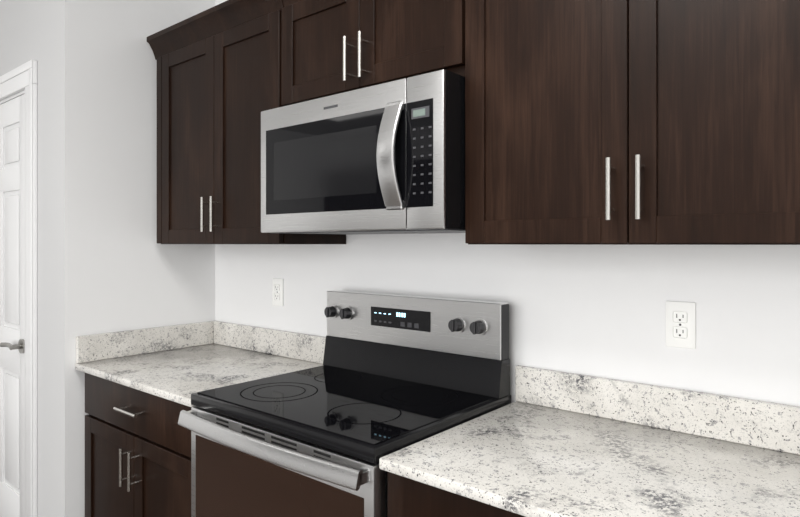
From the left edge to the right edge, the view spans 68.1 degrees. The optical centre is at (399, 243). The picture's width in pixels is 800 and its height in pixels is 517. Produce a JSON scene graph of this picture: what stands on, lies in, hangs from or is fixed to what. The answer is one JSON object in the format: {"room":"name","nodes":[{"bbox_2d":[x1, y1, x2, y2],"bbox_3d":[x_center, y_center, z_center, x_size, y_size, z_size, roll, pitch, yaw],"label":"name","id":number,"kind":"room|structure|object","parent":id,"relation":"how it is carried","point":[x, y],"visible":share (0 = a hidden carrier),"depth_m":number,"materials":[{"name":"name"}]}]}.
{"room":"kitchen","nodes":[
{"label":"kitchen","id":0,"kind":"room"},
{"bbox_2d":[0,0,52,516],"bbox_3d":[-2.493,0.024,3.400,2.880,2.740,0.120,0,0,40],"label":"wall","id":1,"kind":"structure","parent":0,"point":[26,30],"depth_m":2.50,"materials":[{"name":"grey paint"}]},
{"bbox_2d":[0,94,24,516],"bbox_3d":[-1.950,0.356,2.857,0.788,2.052,0.092,0,0,40],"label":"door","id":2,"kind":"structure","parent":1,"relation":"in","point":[12,307],"depth_m":2.75,"materials":[{"name":"white paint"}]},
{"bbox_2d":[0,90,24,104],"bbox_3d":[-1.906,0.351,2.910,0.830,2.085,0.118,0,0,40],"label":"trim","id":3,"kind":"structure","parent":1,"relation":"attached to","point":[18,94],"depth_m":2.74,"materials":[{"name":"white paint"}]},
{"bbox_2d":[0,60,36,516],"bbox_3d":[-1.952,0.304,2.855,1.018,2.179,0.024,0,0,40],"label":"door frame","id":4,"kind":"structure","parent":1,"relation":"attached to","point":[22,77],"depth_m":2.53,"materials":[{"name":"white paint"}]},
{"bbox_2d":[53,0,214,516],"bbox_3d":[-1.162,0.024,2.654,0.120,2.740,0.680,0,0,40],"label":"wall","id":5,"kind":"structure","parent":0,"point":[117,267],"depth_m":2.47,"materials":[{"name":"white paint"}]},
{"bbox_2d":[215,0,799,405],"bbox_3d":[0.668,0.024,1.648,4.220,2.740,0.120,0,0,40],"label":"wall","id":6,"kind":"structure","parent":0,"point":[596,310],"depth_m":1.68,"materials":[{"name":"white paint"}]},
{"bbox_2d":[147,0,345,243],"bbox_3d":[-0.666,-0.454,2.444,0.890,0.911,0.361,0,0,40],"label":"upper cabinet","id":7,"kind":"object","parent":6,"relation":"attached to","point":[218,79],"visible":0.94,"depth_m":2.29,"materials":[{"name":"brown wood"}]},
{"bbox_2d":[272,278,282,305],"bbox_3d":[-0.531,0.210,2.563,0.072,0.118,0.010,0,0,40],"label":"electrical outlet","id":8,"kind":"object","parent":6,"relation":"attached to","point":[277,292],"visible":1,"depth_m":2.56,"materials":[{"name":"white plastic"}]},
{"bbox_2d":[281,0,464,105],"bbox_3d":[-0.032,-0.677,1.915,0.756,0.463,0.361,0,0,40],"label":"upper cabinet","id":9,"kind":"object","parent":6,"relation":"attached to","point":[330,47],"visible":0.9,"depth_m":1.79,"materials":[{"name":"brown wood"}]},
{"bbox_2d":[261,69,464,234],"bbox_3d":[-0.063,-0.239,1.878,0.753,0.409,0.455,0,0,40],"label":"microwave","id":10,"kind":"object","parent":9,"relation":"attached to","point":[386,158],"visible":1,"depth_m":1.66,"materials":[{"name":"silver metal"}]},
{"bbox_2d":[465,0,799,244],"bbox_3d":[0.588,-0.454,1.398,0.855,0.911,0.361,0,0,40],"label":"upper cabinet","id":11,"kind":"object","parent":6,"relation":"attached to","point":[632,122],"visible":1,"depth_m":1.28,"materials":[{"name":"brown wood"}]},
{"bbox_2d":[666,301,695,348],"bbox_3d":[0.720,0.208,1.519,0.072,0.118,0.010,0,0,40],"label":"electrical outlet","id":12,"kind":"object","parent":6,"relation":"attached to","point":[680,324],"visible":1,"depth_m":1.52,"materials":[{"name":"white plastic"}]},
{"bbox_3d":[-1.982,1.444,0.798,7.200,0.100,4.820,0,0,40],"label":"floor","id":13,"kind":"structure","parent":0,"visible":0},
{"bbox_2d":[85,373,191,516],"bbox_3d":[-0.763,0.951,2.333,0.834,0.886,0.656,0,0,40],"label":"base cabinet","id":14,"kind":"object","parent":13,"relation":"on","point":[137,453],"visible":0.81,"depth_m":2.10,"materials":[{"name":"brown wood"}]},
{"bbox_2d":[75,321,325,406],"bbox_3d":[-0.771,0.440,2.348,0.867,0.133,0.642,0,0,40],"label":"countertop","id":15,"kind":"structure","parent":14,"relation":"on","point":[181,363],"depth_m":2.43,"materials":[{"name":"stone"}]},
{"bbox_2d":[178,290,510,516],"bbox_3d":[-0.172,0.786,1.784,0.764,1.215,0.687,0,0,40],"label":"range","id":16,"kind":"object","parent":13,"relation":"on","point":[394,373],"visible":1,"depth_m":1.73,"materials":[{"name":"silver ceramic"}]},
{"bbox_2d":[388,472,524,516],"bbox_3d":[0.505,0.951,1.275,0.913,0.886,0.656,0,0,40],"label":"base cabinet","id":17,"kind":"object","parent":13,"relation":"on","point":[407,497],"visible":0.17,"depth_m":1.27,"materials":[{"name":"brown wood"}]},
{"bbox_2d":[379,365,799,516],"bbox_3d":[0.831,0.440,1.011,1.754,0.133,0.642,0,0,40],"label":"countertop","id":18,"kind":"structure","parent":17,"relation":"on","point":[550,443],"depth_m":1.35,"materials":[{"name":"stone"}]}
]}

